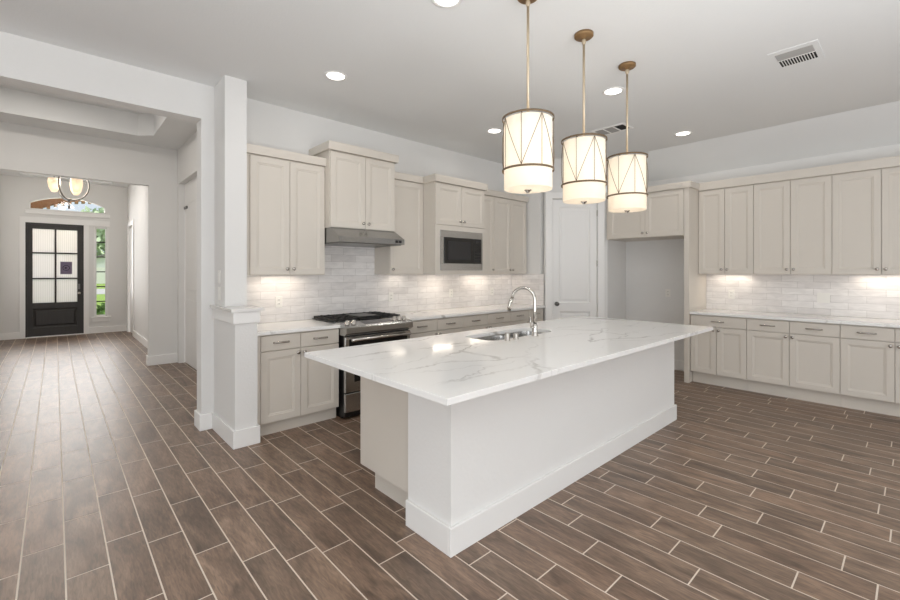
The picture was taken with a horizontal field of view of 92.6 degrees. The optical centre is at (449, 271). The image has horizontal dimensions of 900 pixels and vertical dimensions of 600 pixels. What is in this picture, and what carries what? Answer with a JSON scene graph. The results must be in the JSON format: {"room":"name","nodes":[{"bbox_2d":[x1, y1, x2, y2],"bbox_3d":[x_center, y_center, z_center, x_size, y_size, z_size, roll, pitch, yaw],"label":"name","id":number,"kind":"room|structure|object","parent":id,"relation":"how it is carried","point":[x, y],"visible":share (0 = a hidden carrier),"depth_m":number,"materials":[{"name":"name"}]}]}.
{"room":"kitchen","nodes":[
{"label":"kitchen","id":0,"kind":"room"},
{"bbox_2d":[0,174,126,332],"bbox_3d":[-8.607,-0.520,9.692,2.320,3.900,0.120,0,0,-43],"label":"wall","id":1,"kind":"structure","parent":0,"point":[16,192],"depth_m":9.52,"materials":[{"name":"white paint"}]},
{"bbox_2d":[25,222,83,337],"bbox_3d":[-8.748,0.188,9.535,0.950,2.485,0.140,0,0,-43],"label":"door","id":2,"kind":"structure","parent":1,"relation":"in","point":[54,301],"depth_m":9.52,"materials":[{"name":"black"}]},
{"bbox_2d":[60,262,71,273],"bbox_3d":[-8.623,-0.080,9.661,0.196,0.280,0.004,0,0,-43],"label":"sticker","id":3,"kind":"object","parent":2,"relation":"attached to","point":[65,267],"visible":1,"depth_m":9.66,"materials":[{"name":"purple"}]},
{"bbox_2d":[0,325,125,339],"bbox_3d":[-8.560,1.357,9.641,2.120,0.145,0.018,0,0,-43],"label":"baseboard","id":4,"kind":"structure","parent":1,"relation":"attached to","point":[15,335],"depth_m":9.97,"materials":[{"name":"white paint"}]},
{"bbox_2d":[19,209,109,338],"bbox_3d":[-8.565,0.050,9.618,1.510,2.760,0.045,0,0,-43],"label":"trim","id":5,"kind":"structure","parent":1,"relation":"attached to","point":[22,219],"depth_m":9.49,"materials":[{"name":"white paint"}]},
{"bbox_2d":[29,197,104,213],"bbox_3d":[-8.597,-1.508,9.701,1.285,0.325,0.060,0,0,-43],"label":"window","id":6,"kind":"structure","parent":1,"relation":"in","point":[49,197],"depth_m":9.61,"materials":[{"name":"white paint"}]},
{"bbox_2d":[91,227,110,321],"bbox_3d":[-8.158,0.068,10.050,0.365,2.195,0.140,0,0,-43],"label":"window","id":7,"kind":"structure","parent":1,"relation":"in","point":[97,318],"depth_m":10.04,"materials":[{"name":"white paint"}]},
{"bbox_2d":[0,170,129,187],"bbox_3d":[-6.949,-2.160,7.888,2.320,0.280,5.020,0,0,-43],"label":"ceiling","id":8,"kind":"structure","parent":0,"point":[2,172],"depth_m":9.34,"materials":[{"name":"white paint"}]},
{"bbox_2d":[47,176,89,208],"bbox_3d":[-6.963,-1.705,7.862,0.584,1.130,0.526,0,0,-43],"label":"chandelier","id":9,"kind":"object","parent":8,"relation":"hanging from","point":[76,185],"visible":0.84,"depth_m":7.74,"materials":[{"name":"white glass"}]},
{"bbox_2d":[0,121,176,355],"bbox_3d":[-5.570,-0.520,5.692,3.700,3.900,0.120,0,0,-43],"label":"wall","id":10,"kind":"structure","parent":0,"point":[24,149],"depth_m":6.47,"materials":[{"name":"white paint"}]},
{"bbox_2d":[146,353,176,365],"bbox_3d":[-5.599,1.357,5.665,3.420,0.145,0.156,0,0,-43],"label":"baseboard","id":11,"kind":"structure","parent":10,"relation":"attached to","point":[166,358],"depth_m":6.62,"materials":[{"name":"white paint"}]},
{"bbox_2d":[0,83,196,149],"bbox_3d":[-4.418,-2.080,4.394,3.640,0.340,3.390,0,0,-43],"label":"ceiling","id":12,"kind":"structure","parent":0,"point":[18,105],"depth_m":5.68,"materials":[{"name":"white paint"}]},
{"bbox_2d":[0,31,213,413],"bbox_3d":[-4.121,-0.420,2.250,5.175,3.700,0.170,0,0,-43],"label":"wall header","id":13,"kind":"structure","parent":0,"point":[27,63],"depth_m":3.62,"materials":[{"name":"white paint"}]},
{"bbox_2d":[194,409,211,430],"bbox_3d":[-2.134,1.357,4.076,0.468,0.145,0.206,0,0,-43],"label":"baseboard","id":14,"kind":"structure","parent":13,"relation":"attached to","point":[202,422],"depth_m":3.88,"materials":[{"name":"white paint"}]},
{"bbox_2d":[127,184,147,339],"bbox_3d":[-6.138,-0.520,8.646,0.100,3.900,5.000,0,0,-43],"label":"wall","id":15,"kind":"structure","parent":0,"point":[137,195],"depth_m":8.84,"materials":[{"name":"white paint"}]},
{"bbox_2d":[127,220,133,335],"bbox_3d":[-6.124,0.145,8.544,0.018,2.570,4.550,0,0,-43],"label":"trim","id":16,"kind":"structure","parent":15,"relation":"attached to","point":[130,223],"depth_m":9.50,"materials":[{"name":"white paint"}]},
{"bbox_2d":[130,228,131,332],"bbox_3d":[-7.269,0.200,9.868,0.043,2.440,0.830,0,0,-43],"label":"door","id":17,"kind":"structure","parent":15,"relation":"in","point":[130,228],"depth_m":9.99,"materials":[{"name":"white paint"}]},
{"bbox_2d":[126,325,147,348],"bbox_3d":[-6.141,1.357,8.562,0.018,0.145,4.880,0,0,-43],"label":"baseboard","id":18,"kind":"structure","parent":15,"relation":"attached to","point":[141,339],"depth_m":8.61,"materials":[{"name":"white paint"}]},
{"bbox_2d":[177,131,196,362],"bbox_3d":[-3.119,-0.420,5.574,0.110,3.700,3.370,0,0,-43],"label":"wall","id":19,"kind":"structure","parent":0,"point":[187,153],"depth_m":6.71,"materials":[{"name":"white paint"}]},
{"bbox_2d":[184,199,196,369],"bbox_3d":[-3.761,0.190,6.329,0.055,2.460,1.170,0,0,-43],"label":"door","id":20,"kind":"structure","parent":19,"relation":"in","point":[190,209],"depth_m":6.43,"materials":[{"name":"white paint"}]},
{"bbox_2d":[185,176,196,204],"bbox_3d":[-3.745,-1.205,6.337,0.060,0.330,1.200,0,0,-43],"label":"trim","id":21,"kind":"structure","parent":19,"relation":"attached to","point":[191,186],"depth_m":6.41,"materials":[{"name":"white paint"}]},
{"bbox_2d":[214,75,256,430],"bbox_3d":[-1.895,-0.140,3.780,0.184,3.139,0.670,0,0,-43],"label":"wall pillar","id":22,"kind":"structure","parent":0,"point":[235,345],"depth_m":3.75,"materials":[{"name":"white paint"}]},
{"bbox_2d":[218,287,220,299],"bbox_3d":[-2.047,0.195,3.809,0.009,0.115,0.070,0,0,-43],"label":"light switch","id":23,"kind":"object","parent":22,"relation":"attached to","point":[219,288],"visible":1,"depth_m":3.79,"materials":[{"name":"white plastic"}]},
{"bbox_2d":[218,271,220,283],"bbox_3d":[-2.047,0.049,3.809,0.009,0.115,0.070,0,0,-43],"label":"light switch","id":24,"kind":"object","parent":22,"relation":"attached to","point":[219,272],"visible":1,"depth_m":3.79,"materials":[{"name":"white plastic"}]},
{"bbox_2d":[212,412,259,449],"bbox_3d":[-1.878,1.357,3.755,0.211,0.145,0.648,0,0,-43],"label":"baseboard","id":25,"kind":"structure","parent":22,"relation":"attached to","point":[249,436],"depth_m":3.54,"materials":[{"name":"white paint"}]},
{"bbox_2d":[212,308,259,323],"bbox_3d":[-1.879,0.377,3.756,0.208,0.097,0.646,0,0,-43],"label":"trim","id":26,"kind":"structure","parent":22,"relation":"attached to","point":[252,316],"depth_m":3.55,"materials":[{"name":"white paint"}]},
{"bbox_2d":[210,305,264,312],"bbox_3d":[-1.867,0.315,3.754,0.260,0.024,0.655,0,0,-43],"label":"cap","id":27,"kind":"structure","parent":26,"relation":"on","point":[231,309],"depth_m":3.58,"materials":[{"name":"stone"}]},
{"bbox_2d":[247,98,511,323],"bbox_3d":[-0.140,-0.420,5.942,5.685,3.700,0.119,0,0,-43],"label":"wall","id":28,"kind":"structure","parent":0,"point":[349,283],"depth_m":5.02,"materials":[{"name":"tile"}]},
{"bbox_2d":[275,296,281,307],"bbox_3d":[-1.744,0.311,4.381,0.070,0.115,0.008,0,0,-43],"label":"wall outlet","id":29,"kind":"object","parent":28,"relation":"attached to","point":[278,299],"visible":1,"depth_m":4.38,"materials":[{"name":"white plastic"}]},
{"bbox_2d":[247,143,325,274],"bbox_3d":[-1.656,-0.557,4.235,0.767,1.182,0.360,0,0,-43],"label":"upper cabinet","id":30,"kind":"object","parent":28,"relation":"attached to","point":[286,189],"visible":0.98,"depth_m":4.10,"materials":[{"name":"paint"}]},
{"bbox_2d":[309,140,398,231],"bbox_3d":[-1.045,-0.875,4.723,0.848,0.858,0.468,0,0,-43],"label":"upper cabinet","id":31,"kind":"object","parent":28,"relation":"attached to","point":[359,181],"visible":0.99,"depth_m":4.53,"materials":[{"name":"paint"}]},
{"bbox_2d":[325,227,403,247],"bbox_3d":[-0.988,-0.364,4.661,0.786,0.160,0.599,0,0,-43],"label":"range hood","id":32,"kind":"object","parent":28,"relation":"attached to","point":[334,236],"visible":0.93,"depth_m":4.44,"materials":[{"name":"metal"}]},
{"bbox_2d":[389,292,392,301],"bbox_3d":[-0.728,0.315,5.315,0.070,0.115,0.008,0,0,-43],"label":"wall outlet","id":33,"kind":"object","parent":28,"relation":"attached to","point":[390,293],"visible":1,"depth_m":5.31,"materials":[{"name":"white plastic"}]},
{"bbox_2d":[375,172,423,273],"bbox_3d":[-0.607,-0.557,5.199,0.494,1.182,0.360,0,0,-43],"label":"upper cabinet","id":34,"kind":"object","parent":28,"relation":"attached to","point":[407,258],"visible":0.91,"depth_m":5.10,"materials":[{"name":"paint"}]},
{"bbox_2d":[449,289,452,296],"bbox_3d":[0.016,0.302,5.998,0.070,0.115,0.008,0,0,-43],"label":"wall outlet","id":35,"kind":"object","parent":28,"relation":"attached to","point":[450,290],"visible":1,"depth_m":5.99,"materials":[{"name":"white plastic"}]},
{"bbox_2d":[422,174,487,273],"bbox_3d":[-0.033,-0.560,5.577,0.910,1.184,0.581,0,0,-43],"label":"upper cabinet","id":36,"kind":"object","parent":28,"relation":"attached to","point":[449,203],"visible":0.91,"depth_m":5.25,"materials":[{"name":"paint"}]},
{"bbox_2d":[440,230,482,269],"bbox_3d":[0.022,-0.258,5.529,0.730,0.485,0.426,0,0,-43],"label":"microwave","id":37,"kind":"object","parent":36,"relation":"in","point":[459,250],"visible":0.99,"depth_m":5.35,"materials":[{"name":"silver metal"}]},
{"bbox_2d":[484,189,528,273],"bbox_3d":[0.654,-0.557,6.357,1.205,1.182,0.360,0,0,-43],"label":"upper cabinet","id":38,"kind":"object","parent":28,"relation":"attached to","point":[504,213],"visible":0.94,"depth_m":6.30,"materials":[{"name":"paint"}]},
{"bbox_2d":[0,331,899,599],"bbox_3d":[-1.862,1.492,4.007,10.880,0.123,17.620,0,0,-43],"label":"floor","id":39,"kind":"structure","parent":0,"point":[110,488],"depth_m":2.62,"materials":[{"name":"brown tile"}]},
{"bbox_2d":[257,328,338,435],"bbox_3d":[-1.555,0.988,4.127,0.766,0.884,0.656,0,0,-43],"label":"base cabinet","id":40,"kind":"object","parent":39,"relation":"on","point":[294,390],"visible":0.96,"depth_m":3.88,"materials":[{"name":"paint"}]},
{"bbox_2d":[257,319,339,335],"bbox_3d":[-1.558,0.530,4.126,0.777,0.030,0.636,0,0,-43],"label":"countertop","id":41,"kind":"structure","parent":40,"relation":"on","point":[301,325],"depth_m":4.03,"materials":[{"name":"white stone"}]},
{"bbox_2d":[312,311,412,417],"bbox_3d":[-0.928,0.947,4.602,0.792,0.966,0.777,0,0,-43],"label":"gas range","id":42,"kind":"object","parent":39,"relation":"on","point":[362,328],"visible":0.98,"depth_m":4.24,"materials":[{"name":"silver metal"}]},
{"bbox_2d":[312,316,396,323],"bbox_3d":[-1.000,0.509,4.680,0.792,0.010,0.565,0,0,-43],"label":"cooktop","id":43,"kind":"object","parent":42,"relation":"in","point":[319,318],"depth_m":4.47,"materials":[{"name":"black metal"}]},
{"bbox_2d":[408,316,462,337],"bbox_3d":[-0.360,0.988,5.225,0.879,0.884,0.656,0,0,-43],"label":"base cabinet","id":44,"kind":"object","parent":39,"relation":"on","point":[429,327],"visible":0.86,"depth_m":5.01,"materials":[{"name":"paint"}]},
{"bbox_2d":[395,304,544,320],"bbox_3d":[0.258,0.530,5.795,2.569,0.030,0.636,0,0,-43],"label":"countertop","id":45,"kind":"structure","parent":44,"relation":"on","point":[465,311],"depth_m":5.54,"materials":[{"name":"white stone"}]},
{"bbox_2d":[462,311,510,330],"bbox_3d":[0.303,0.988,5.834,0.919,0.884,0.656,0,0,-43],"label":"base cabinet","id":46,"kind":"object","parent":39,"relation":"on","point":[490,320],"visible":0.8,"depth_m":5.60,"materials":[{"name":"paint"}]},
{"bbox_2d":[361,331,676,557],"bbox_3d":[0.781,0.988,3.491,2.971,0.884,0.935,0,0,-43],"label":"kitchen island","id":47,"kind":"object","parent":39,"relation":"on","point":[461,472],"visible":0.59,"depth_m":2.60,"materials":[{"name":"white paint"}]},
{"bbox_2d":[304,316,712,405],"bbox_3d":[0.762,0.530,3.372,3.345,0.030,1.355,0,0,-43],"label":"island countertop","id":48,"kind":"structure","parent":47,"relation":"on","point":[448,369],"depth_m":2.64,"materials":[{"name":"white stone"}]},
{"bbox_2d":[504,333,509,340],"bbox_3d":[0.426,0.486,3.197,0.046,0.058,0.046,0,0,-43],"label":"air gap","id":49,"kind":"object","parent":48,"relation":"on","point":[507,335],"visible":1,"depth_m":3.18,"materials":[{"name":"silver metal"}]},
{"bbox_2d":[474,331,540,340],"bbox_3d":[0.501,0.643,3.571,0.816,0.194,0.326,0,0,-43],"label":"sink","id":50,"kind":"object","parent":48,"relation":"in","point":[521,333],"visible":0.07,"depth_m":3.67,"materials":[{"name":"silver metal"}]},
{"bbox_2d":[513,333,518,339],"bbox_3d":[0.502,0.493,3.275,0.046,0.045,0.046,0,0,-43],"label":"air gap","id":51,"kind":"object","parent":48,"relation":"on","point":[515,335],"visible":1,"depth_m":3.26,"materials":[{"name":"silver metal"}]},
{"bbox_2d":[507,286,538,336],"bbox_3d":[0.578,0.317,3.465,0.264,0.397,0.089,0,0,24],"label":"kitchen faucet","id":52,"kind":"object","parent":48,"relation":"on","point":[534,326],"visible":1,"depth_m":3.43,"materials":[{"name":"silver metal"}]},
{"bbox_2d":[510,308,542,324],"bbox_3d":[0.923,0.988,6.404,0.764,0.884,0.656,0,0,-43],"label":"base cabinet","id":53,"kind":"object","parent":39,"relation":"on","point":[521,316],"visible":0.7,"depth_m":6.14,"materials":[{"name":"paint"}]},
{"bbox_2d":[683,181,705,382],"bbox_3d":[3.292,0.136,5.745,0.697,2.588,0.086,0,0,-43],"label":"end panel","id":54,"kind":"object","parent":39,"relation":"on","point":[694,282],"visible":0.73,"depth_m":5.56,"materials":[{"name":"paint"}]},
{"bbox_2d":[691,314,747,390],"bbox_3d":[3.522,0.988,5.516,0.666,0.884,0.608,0,0,-43],"label":"base cabinet","id":55,"kind":"object","parent":39,"relation":"on","point":[718,355],"visible":0.89,"depth_m":5.30,"materials":[{"name":"paint"}]},
{"bbox_2d":[747,318,840,406],"bbox_3d":[4.007,0.988,4.988,0.666,0.884,0.823,0,0,-43],"label":"base cabinet","id":56,"kind":"object","parent":39,"relation":"on","point":[799,360],"visible":1,"depth_m":4.77,"materials":[{"name":"paint"}]},
{"bbox_2d":[840,324,899,416],"bbox_3d":[4.557,0.988,4.390,0.666,0.884,0.799,0,0,-43],"label":"base cabinet","id":57,"kind":"object","parent":39,"relation":"on","point":[869,355],"visible":1,"depth_m":4.33,"materials":[{"name":"paint"}]},
{"bbox_3d":[5.098,0.988,3.801,0.667,0.884,0.799,0,0,-43],"label":"base cabinet","id":58,"kind":"object","parent":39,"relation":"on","visible":0},
{"bbox_2d":[690,309,899,327],"bbox_3d":[4.345,0.530,4.620,0.650,0.030,3.046,0,0,-43],"label":"countertop","id":59,"kind":"structure","parent":58,"relation":"on","point":[893,323],"depth_m":4.82,"materials":[{"name":"white stone"}]},
{"bbox_2d":[0,0,899,181],"bbox_3d":[1.041,-1.580,0.848,10.880,0.580,9.040,0,0,-43],"label":"ceiling","id":60,"kind":"structure","parent":0,"point":[421,71],"depth_m":3.44,"materials":[{"name":"white paint"}]},
{"bbox_2d":[324,71,346,80],"bbox_3d":[-0.986,-1.686,3.711,0.196,0.006,0.196,0,0,-43],"label":"recessed light","id":61,"kind":"object","parent":60,"relation":"in","point":[331,75],"visible":1,"depth_m":3.70,"materials":[{"name":"white paint"}]},
{"bbox_2d":[432,0,461,7],"bbox_3d":[-0.020,-1.686,2.657,0.196,0.006,0.196,0,0,-43],"label":"recessed light","id":62,"kind":"object","parent":60,"relation":"in","point":[440,3],"visible":1,"depth_m":2.71,"materials":[{"name":"white paint"}]},
{"bbox_2d":[486,128,502,133],"bbox_3d":[0.533,-1.686,5.162,0.196,0.006,0.196,0,0,-43],"label":"recessed light","id":63,"kind":"object","parent":60,"relation":"in","point":[492,130],"visible":1,"depth_m":5.14,"materials":[{"name":"white paint"}]},
{"bbox_2d":[502,0,553,193],"bbox_3d":[0.475,-1.083,2.622,0.314,1.211,0.314,0,0,-43],"label":"pendant light","id":64,"kind":"object","parent":60,"relation":"hanging from","point":[527,156],"visible":1,"depth_m":2.50,"materials":[{"name":"white fabric"}]},
{"bbox_2d":[504,185,551,193],"bbox_3d":[0.475,-0.500,2.622,0.288,0.001,0.288,0,0,-43],"label":"diffuser","id":65,"kind":"object","parent":64,"relation":"attached to","point":[519,189],"depth_m":2.62,"materials":[{"name":"white glass"}]},
{"bbox_2d":[561,29,606,203],"bbox_3d":[0.953,-1.083,3.060,0.314,1.211,0.314,0,0,-43],"label":"pendant light","id":66,"kind":"object","parent":60,"relation":"hanging from","point":[584,176],"visible":1,"depth_m":2.94,"materials":[{"name":"white fabric"}]},
{"bbox_2d":[563,198,604,203],"bbox_3d":[0.953,-0.500,3.060,0.288,0.001,0.288,0,0,-43],"label":"diffuser","id":67,"kind":"object","parent":66,"relation":"attached to","point":[589,200],"depth_m":3.03,"materials":[{"name":"white glass"}]},
{"bbox_2d":[591,123,633,134],"bbox_3d":[1.929,-1.685,5.113,0.260,0.008,0.400,0,0,-43],"label":"ceiling vent","id":68,"kind":"object","parent":60,"relation":"in","point":[620,127],"visible":0.8,"depth_m":5.10,"materials":[{"name":"white metal"}]},
{"bbox_2d":[602,87,624,95],"bbox_3d":[1.529,-1.686,4.026,0.196,0.006,0.196,0,0,-43],"label":"recessed light","id":69,"kind":"object","parent":60,"relation":"in","point":[611,91],"visible":1,"depth_m":4.03,"materials":[{"name":"white paint"}]},
{"bbox_2d":[607,61,647,212],"bbox_3d":[1.448,-1.083,3.516,0.314,1.211,0.314,0,0,-43],"label":"pendant light","id":70,"kind":"object","parent":60,"relation":"hanging from","point":[627,186],"visible":0.98,"depth_m":3.40,"materials":[{"name":"white fabric"}]},
{"bbox_2d":[609,208,645,212],"bbox_3d":[1.448,-0.500,3.516,0.288,0.001,0.288,0,0,-43],"label":"diffuser","id":71,"kind":"object","parent":70,"relation":"attached to","point":[621,210],"depth_m":3.52,"materials":[{"name":"white glass"}]},
{"bbox_2d":[674,131,691,135],"bbox_3d":[2.852,-1.686,5.262,0.196,0.006,0.196,0,0,-43],"label":"recessed light","id":72,"kind":"object","parent":60,"relation":"in","point":[682,133],"visible":1,"depth_m":5.26,"materials":[{"name":"white paint"}]},
{"bbox_2d":[767,39,824,70],"bbox_3d":[2.719,-1.685,3.374,0.400,0.009,0.300,0,0,-43],"label":"ceiling vent","id":73,"kind":"object","parent":60,"relation":"in","point":[811,51],"visible":1,"depth_m":3.36,"materials":[{"name":"white metal"}]},
{"bbox_2d":[512,192,543,320],"bbox_3d":[1.231,-0.170,6.713,0.104,3.200,0.620,0,0,-43],"label":"wall","id":74,"kind":"structure","parent":0,"point":[534,206],"depth_m":6.59,"materials":[{"name":"white paint"}]},
{"bbox_2d":[544,158,606,320],"bbox_3d":[1.884,-0.170,6.474,0.926,3.200,0.100,0,0,2],"label":"wall","id":75,"kind":"structure","parent":0,"point":[557,179],"depth_m":6.43,"materials":[{"name":"white paint"}]},
{"bbox_2d":[553,199,597,319],"bbox_3d":[1.873,0.169,6.431,0.671,2.502,0.098,0,0,2],"label":"door","id":76,"kind":"structure","parent":75,"relation":"in","point":[575,262],"depth_m":6.45,"materials":[{"name":"white paint"}]},
{"bbox_2d":[546,192,604,320],"bbox_3d":[1.866,0.124,6.416,0.865,2.612,0.018,0,0,2],"label":"trim","id":77,"kind":"structure","parent":75,"relation":"attached to","point":[550,196],"depth_m":6.42,"materials":[{"name":"white paint"}]},
{"bbox_2d":[607,159,625,318],"bbox_3d":[2.535,-0.170,6.641,0.600,3.200,0.090,0,0,-43],"label":"wall","id":78,"kind":"structure","parent":0,"point":[616,250],"depth_m":6.60,"materials":[{"name":"white paint"}]},
{"bbox_2d":[626,144,899,360],"bbox_3d":[5.006,-0.170,4.477,0.129,3.200,9.020,0,0,-43],"label":"wall","id":79,"kind":"structure","parent":0,"point":[862,296],"depth_m":5.55,"materials":[{"name":"tile"}]},
{"bbox_2d":[605,182,683,241],"bbox_3d":[2.900,-0.814,6.169,0.700,0.688,1.068,0,0,-43],"label":"upper cabinet","id":80,"kind":"object","parent":79,"relation":"attached to","point":[663,218],"visible":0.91,"depth_m":5.84,"materials":[{"name":"paint"}]},
{"bbox_2d":[674,360,683,370],"bbox_3d":[2.938,1.357,6.217,0.580,0.145,1.080,0,0,-43],"label":"baseboard","id":81,"kind":"structure","parent":79,"relation":"attached to","point":[678,364],"depth_m":6.21,"materials":[{"name":"white paint"}]},
{"bbox_2d":[698,176,753,273],"bbox_3d":[3.636,-0.571,5.619,0.360,1.209,0.614,0,0,-43],"label":"upper cabinet","id":82,"kind":"object","parent":79,"relation":"attached to","point":[726,207],"visible":0.98,"depth_m":5.50,"materials":[{"name":"paint"}]},
{"bbox_2d":[728,290,734,298],"bbox_3d":[3.755,0.305,5.737,0.008,0.115,0.070,0,0,-43],"label":"wall outlet","id":83,"kind":"object","parent":79,"relation":"attached to","point":[731,293],"visible":1,"depth_m":5.73,"materials":[{"name":"white plastic"}]},
{"bbox_2d":[753,165,831,274],"bbox_3d":[4.090,-0.571,5.125,0.360,1.209,0.725,0,0,-43],"label":"upper cabinet","id":84,"kind":"object","parent":79,"relation":"attached to","point":[793,208],"visible":0.98,"depth_m":4.99,"materials":[{"name":"paint"}]},
{"bbox_2d":[817,293,829,302],"bbox_3d":[4.386,0.309,5.050,0.009,0.115,0.115,0,0,-43],"label":"light switch","id":85,"kind":"object","parent":79,"relation":"attached to","point":[821,297],"visible":1,"depth_m":5.05,"materials":[{"name":"white plastic"}]},
{"bbox_2d":[832,156,899,274],"bbox_3d":[4.597,-0.571,4.573,0.360,1.209,0.773,0,0,-43],"label":"upper cabinet","id":86,"kind":"object","parent":79,"relation":"attached to","point":[865,193],"visible":1,"depth_m":4.56,"materials":[{"name":"paint"}]},
{"bbox_3d":[-9.701,1.540,10.928,6.500,0.180,3.180,0,0,-43],"label":"floor","id":87,"kind":"structure","parent":0,"visible":0},
{"bbox_2d":[31,198,91,208],"bbox_3d":[-10.134,-0.460,11.547,5.100,3.820,0.320,0,0,-43],"label":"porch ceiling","id":88,"kind":"structure","parent":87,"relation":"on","point":[46,203],"depth_m":11.21,"materials":[{"name":"brown wood"}]},
{"bbox_2d":[97,303,104,314],"bbox_3d":[-9.048,1.222,11.538,0.910,0.908,0.926,0,0,11],"label":"shrub","id":89,"kind":"object","parent":87,"relation":"on","point":[101,307],"visible":0.1,"depth_m":11.32,"materials":[{"name":"green plant"}]},
{"label":"outside","id":90,"kind":"structure","parent":0,"visible":0},
{"bbox_2d":[97,284,104,311],"bbox_3d":[-37.629,1.790,55.734,100.000,0.280,107.000,0,0,-43],"label":"ground","id":91,"kind":"structure","parent":90,"point":[100,297],"depth_m":28.38,"materials":[{"name":"green plant"}]},
{"bbox_2d":[81,206,104,255],"bbox_3d":[-59.361,-4.798,74.419,13.502,12.909,13.162,0,0,-43],"label":"tree","id":92,"kind":"object","parent":91,"relation":"on","point":[100,232],"visible":0.02,"depth_m":71.12,"materials":[{"name":"green plant"}]},
{"bbox_2d":[97,254,104,283],"bbox_3d":[-48.663,-0.650,62.571,11.000,4.600,8.800,0,0,-43],"label":"house","id":93,"kind":"structure","parent":91,"relation":"on","point":[100,261],"depth_m":58.30,"materials":[{"name":"white"}]},
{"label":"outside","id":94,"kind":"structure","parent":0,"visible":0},
{"bbox_2d":[97,289,104,293],"bbox_3d":[-23.759,1.645,40.639,100.000,0.030,12.000,0,0,-43],"label":"driveway","id":95,"kind":"structure","parent":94,"point":[99,291],"depth_m":35.04,"materials":[{"name":"concrete"}]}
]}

